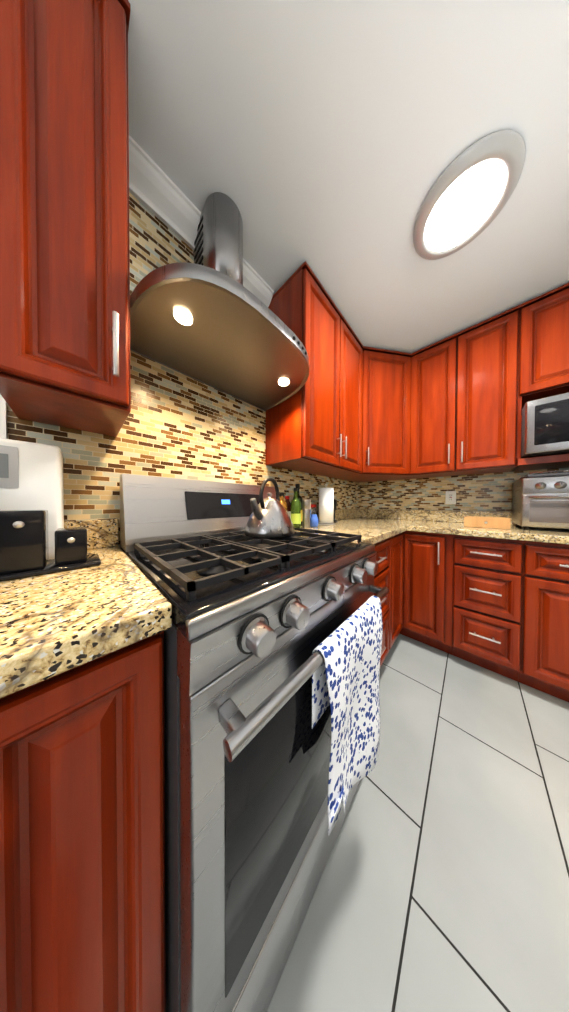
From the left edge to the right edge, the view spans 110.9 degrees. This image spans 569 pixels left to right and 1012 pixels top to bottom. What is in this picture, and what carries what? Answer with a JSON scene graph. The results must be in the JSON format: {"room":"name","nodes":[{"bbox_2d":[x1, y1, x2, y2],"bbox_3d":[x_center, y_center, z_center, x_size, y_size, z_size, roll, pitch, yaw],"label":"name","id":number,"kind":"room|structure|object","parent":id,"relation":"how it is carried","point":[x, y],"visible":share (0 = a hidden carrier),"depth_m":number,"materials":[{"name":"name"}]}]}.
{"room":"kitchen","nodes":[
{"label":"kitchen","id":0,"kind":"room"},
{"bbox_2d":[7,192,358,547],"bbox_3d":[-1.025,-0.567,0.369,0.006,1.559,5.600,1,1,44],"label":"wall","id":1,"kind":"structure","parent":0,"point":[176,424],"depth_m":0.87,"materials":[{"name":"beige tile"}]},
{"bbox_2d":[0,0,130,436],"bbox_3d":[-0.597,-0.797,0.544,0.361,1.065,0.232,1,1,44],"label":"upper cabinet","id":2,"kind":"object","parent":1,"relation":"attached to","point":[64,257],"visible":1,"depth_m":0.45,"materials":[{"name":"brown wood"}]},
{"bbox_2d":[266,261,363,476],"bbox_3d":[0.282,-0.806,1.467,0.361,1.065,0.807,1,1,44],"label":"upper cabinet","id":3,"kind":"object","parent":1,"relation":"attached to","point":[314,424],"visible":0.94,"depth_m":1.23,"materials":[{"name":"brown wood"}]},
{"bbox_2d":[331,346,415,482],"bbox_3d":[0.883,-0.810,1.913,0.614,1.065,0.709,1,1,44],"label":"upper cabinet","id":4,"kind":"object","parent":1,"relation":"attached to","point":[386,415],"visible":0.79,"depth_m":1.70,"materials":[{"name":"brown wood"}]},
{"bbox_2d":[128,0,568,352],"bbox_3d":[0.856,-1.335,-1.433,5.500,0.030,5.900,1,1,44],"label":"ceiling","id":5,"kind":"structure","parent":0,"point":[329,142],"depth_m":0.70,"materials":[{"name":"white paint"}]},
{"bbox_2d":[413,130,525,259],"bbox_3d":[0.794,-1.327,0.879,0.364,0.044,0.364,1,1,44],"label":"ceiling light","id":6,"kind":"object","parent":5,"relation":"attached to","point":[469,194],"visible":1,"depth_m":0.83,"materials":[{"name":"silver metal"}]},
{"bbox_2d":[267,633,568,1011],"bbox_3d":[0.850,1.124,-1.402,5.500,0.050,5.900,1,1,44],"label":"floor","id":7,"kind":"structure","parent":0,"point":[443,885],"depth_m":0.59,"materials":[{"name":"tile"}]},
{"bbox_2d":[0,631,165,1011],"bbox_3d":[-0.489,0.635,0.466,0.656,0.873,0.216,1,1,44],"label":"base cabinet","id":8,"kind":"object","parent":7,"relation":"on","point":[82,844],"visible":0.79,"depth_m":0.27,"materials":[{"name":"brown wood"}]},
{"bbox_2d":[0,519,171,697],"bbox_3d":[-1.258,0.234,-0.340,0.646,0.343,2.441,1,1,44],"label":"countertop","id":9,"kind":"structure","parent":8,"relation":"on","point":[53,624],"depth_m":0.30,"materials":[{"name":"stone"}]},
{"bbox_2d":[0,438,63,559],"bbox_3d":[-0.761,-0.008,0.505,0.122,0.325,0.250,1,1,44],"label":"coffee maker","id":10,"kind":"object","parent":9,"relation":"on","point":[31,475],"visible":0.69,"depth_m":0.52,"materials":[{"name":"white plastic"}]},
{"bbox_2d":[0,510,100,581],"bbox_3d":[-0.644,0.056,0.431,0.125,0.200,0.343,1,1,44],"label":"box","id":11,"kind":"object","parent":9,"relation":"on","point":[24,551],"visible":1,"depth_m":0.45,"materials":[{"name":"black plastic"}]},
{"bbox_2d":[120,474,388,1011],"bbox_3d":[-0.101,0.477,0.768,0.746,1.185,0.751,1,1,44],"label":"range","id":12,"kind":"object","parent":7,"relation":"on","point":[249,840],"visible":0.9,"depth_m":0.38,"materials":[{"name":"grey metal"}]},
{"bbox_2d":[245,478,294,537],"bbox_3d":[-0.073,0.000,0.838,0.216,0.245,0.244,1,1,44],"label":"kettle","id":13,"kind":"object","parent":12,"relation":"on","point":[269,517],"visible":1,"depth_m":0.77,"materials":[{"name":"silver metal"}]},
{"bbox_2d":[312,596,382,834],"bbox_3d":[0.202,0.550,0.550,0.055,0.472,0.370,1,1,44],"label":"towel","id":14,"kind":"object","parent":12,"relation":"hanging from","point":[345,681],"visible":1,"depth_m":0.51,"materials":[{"name":"fabric"}]},
{"bbox_2d":[374,539,389,666],"bbox_3d":[0.290,0.626,1.283,0.656,0.873,0.528,1,1,44],"label":"base cabinet","id":15,"kind":"object","parent":7,"relation":"on","point":[382,575],"visible":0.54,"depth_m":1.20,"materials":[{"name":"brown wood"}]},
{"bbox_2d":[388,531,452,654],"bbox_3d":[0.898,0.622,1.736,0.911,0.873,0.966,1,1,44],"label":"base cabinet","id":16,"kind":"object","parent":7,"relation":"on","point":[420,566],"visible":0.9,"depth_m":1.41,"materials":[{"name":"brown wood"}]},
{"bbox_2d":[295,509,407,543],"bbox_3d":[0.392,0.116,1.385,0.650,0.143,0.824,1,1,44],"label":"countertop","id":17,"kind":"structure","parent":16,"relation":"on","point":[374,526],"depth_m":1.56,"materials":[{"name":"stone"}]},
{"bbox_2d":[279,492,286,510],"bbox_3d":[-0.018,0.029,1.287,0.074,0.236,0.074,1,1,44],"label":"vinegar bottle","id":18,"kind":"object","parent":17,"relation":"on","point":[282,501],"visible":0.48,"depth_m":1.27,"materials":[{"name":"orange glass"}]},
{"bbox_2d":[285,496,290,517],"bbox_3d":[0.019,0.038,1.369,0.054,0.216,0.054,1,1,44],"label":"bottle","id":19,"kind":"object","parent":17,"relation":"on","point":[287,498],"visible":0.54,"depth_m":1.35,"materials":[{"name":"brown glass"}]},
{"bbox_2d":[291,488,300,527],"bbox_3d":[0.074,0.014,1.282,0.068,0.266,0.068,1,1,44],"label":"olive oil bottle","id":20,"kind":"object","parent":17,"relation":"on","point":[296,512],"visible":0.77,"depth_m":1.25,"materials":[{"name":"green glass"}]},
{"bbox_2d":[293,484,302,525],"bbox_3d":[0.095,-0.008,1.427,0.076,0.306,0.076,1,1,44],"label":"bottle","id":21,"kind":"object","parent":17,"relation":"on","point":[299,496],"visible":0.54,"depth_m":1.41,"materials":[{"name":"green glass"}]},
{"bbox_2d":[302,499,309,527],"bbox_3d":[0.146,0.051,1.314,0.050,0.193,0.050,1,1,44],"label":"pepper mill","id":22,"kind":"object","parent":17,"relation":"on","point":[306,515],"visible":1,"depth_m":1.29,"materials":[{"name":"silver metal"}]},
{"bbox_2d":[311,504,315,513],"bbox_3d":[0.209,0.065,1.562,0.088,0.158,0.088,1,1,44],"label":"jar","id":23,"kind":"object","parent":17,"relation":"on","point":[313,508],"visible":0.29,"depth_m":1.52,"materials":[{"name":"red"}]},
{"bbox_2d":[310,514,318,526],"bbox_3d":[0.209,0.102,1.389,0.064,0.088,0.064,1,1,44],"label":"jar","id":24,"kind":"object","parent":17,"relation":"on","point":[314,521],"visible":1,"depth_m":1.36,"materials":[{"name":"blue ceramic"}]},
{"bbox_2d":[318,484,335,524],"bbox_3d":[0.329,-0.015,1.549,0.150,0.320,0.150,1,1,44],"label":"paper towel","id":25,"kind":"object","parent":17,"relation":"on","point":[326,505],"visible":0.98,"depth_m":1.50,"materials":[{"name":"white paper"}]},
{"bbox_2d":[334,499,337,521],"bbox_3d":[0.444,0.041,1.779,0.080,0.202,0.080,1,1,44],"label":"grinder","id":26,"kind":"object","parent":17,"relation":"on","point":[335,504],"visible":0.4,"depth_m":1.76,"materials":[{"name":"black"}]},
{"bbox_2d":[408,510,568,544],"bbox_3d":[1.407,0.118,1.450,2.031,0.143,0.671,1,1,44],"label":"countertop","id":27,"kind":"structure","parent":16,"relation":"on","point":[429,521],"depth_m":1.36,"materials":[{"name":"stone"}]},
{"bbox_2d":[464,516,510,528],"bbox_3d":[1.415,0.113,1.378,0.220,0.072,0.122,1,1,44],"label":"box","id":28,"kind":"object","parent":27,"relation":"on","point":[489,522],"visible":1,"depth_m":1.33,"materials":[{"name":"brown wood"}]},
{"bbox_2d":[512,470,568,529],"bbox_3d":[1.793,-0.029,1.209,0.469,0.364,0.412,1,1,44],"label":"toaster oven","id":29,"kind":"object","parent":27,"relation":"on","point":[541,500],"visible":1,"depth_m":1.19,"materials":[{"name":"silver metal"}]},
{"bbox_2d":[452,535,522,681],"bbox_3d":[1.445,0.628,1.429,0.304,0.873,0.656,1,1,44],"label":"base cabinet","id":30,"kind":"object","parent":7,"relation":"on","point":[487,605],"visible":1,"depth_m":1.21,"materials":[{"name":"brown wood"}]},
{"bbox_2d":[518,541,568,701],"bbox_3d":[1.843,0.633,1.049,0.796,0.873,0.656,1,1,44],"label":"base cabinet","id":31,"kind":"object","parent":7,"relation":"on","point":[545,633],"visible":0.79,"depth_m":1.06,"materials":[{"name":"brown wood"}]},
{"bbox_2d":[359,468,568,511],"bbox_3d":[1.851,-0.574,1.491,2.580,1.559,0.005,1,1,44],"label":"wall","id":32,"kind":"structure","parent":0,"point":[492,492],"depth_m":1.82,"materials":[{"name":"beige tile"}]},
{"bbox_2d":[445,491,455,503],"bbox_3d":[1.524,-0.077,1.796,0.075,0.120,0.010,1,1,44],"label":"electrical outlet","id":33,"kind":"object","parent":32,"relation":"attached to","point":[450,497],"visible":1,"depth_m":1.79,"materials":[{"name":"white plastic"}]},
{"bbox_2d":[409,305,519,478],"bbox_3d":[1.435,-0.805,1.627,0.630,1.065,0.361,1,1,44],"label":"upper cabinet","id":34,"kind":"object","parent":32,"relation":"attached to","point":[464,403],"visible":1,"depth_m":1.49,"materials":[{"name":"brown wood"}]},
{"bbox_2d":[510,283,568,471],"bbox_3d":[1.949,-0.797,1.137,0.798,1.065,0.361,1,1,44],"label":"upper cabinet","id":35,"kind":"object","parent":32,"relation":"attached to","point":[543,364],"visible":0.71,"depth_m":1.24,"materials":[{"name":"brown wood"}]},
{"bbox_2d":[521,392,568,457],"bbox_3d":[1.899,-0.479,1.113,0.724,0.336,0.408,1,1,44],"label":"microwave","id":36,"kind":"object","parent":35,"relation":"in","point":[545,426],"visible":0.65,"depth_m":1.17,"materials":[{"name":"silver metal"}]},
{"bbox_3d":[-1.083,-0.139,0.428,0.150,2.420,5.900,1,1,44],"label":"wall","id":37,"kind":"structure","parent":0,"visible":0},
{"bbox_2d":[0,394,7,438],"bbox_3d":[-1.160,-0.647,0.260,0.130,1.200,0.955,1,1,44],"label":"window","id":38,"kind":"structure","parent":37,"relation":"in","point":[3,420],"depth_m":0.57,"materials":[{"name":"white"}]},
{"bbox_2d":[129,135,273,306],"bbox_3d":[-0.357,-1.303,0.992,0.085,0.100,0.751,1,1,44],"label":"crown molding","id":39,"kind":"structure","parent":37,"relation":"attached to","point":[156,191],"depth_m":0.84,"materials":[{"name":"white wood"}]},
{"bbox_2d":[130,192,308,410],"bbox_3d":[-0.204,-0.984,0.851,0.502,0.720,0.748,1,1,44],"label":"range hood","id":40,"kind":"object","parent":37,"relation":"attached to","point":[207,317],"visible":0.94,"depth_m":0.77,"materials":[{"name":"silver metal"}]}
]}

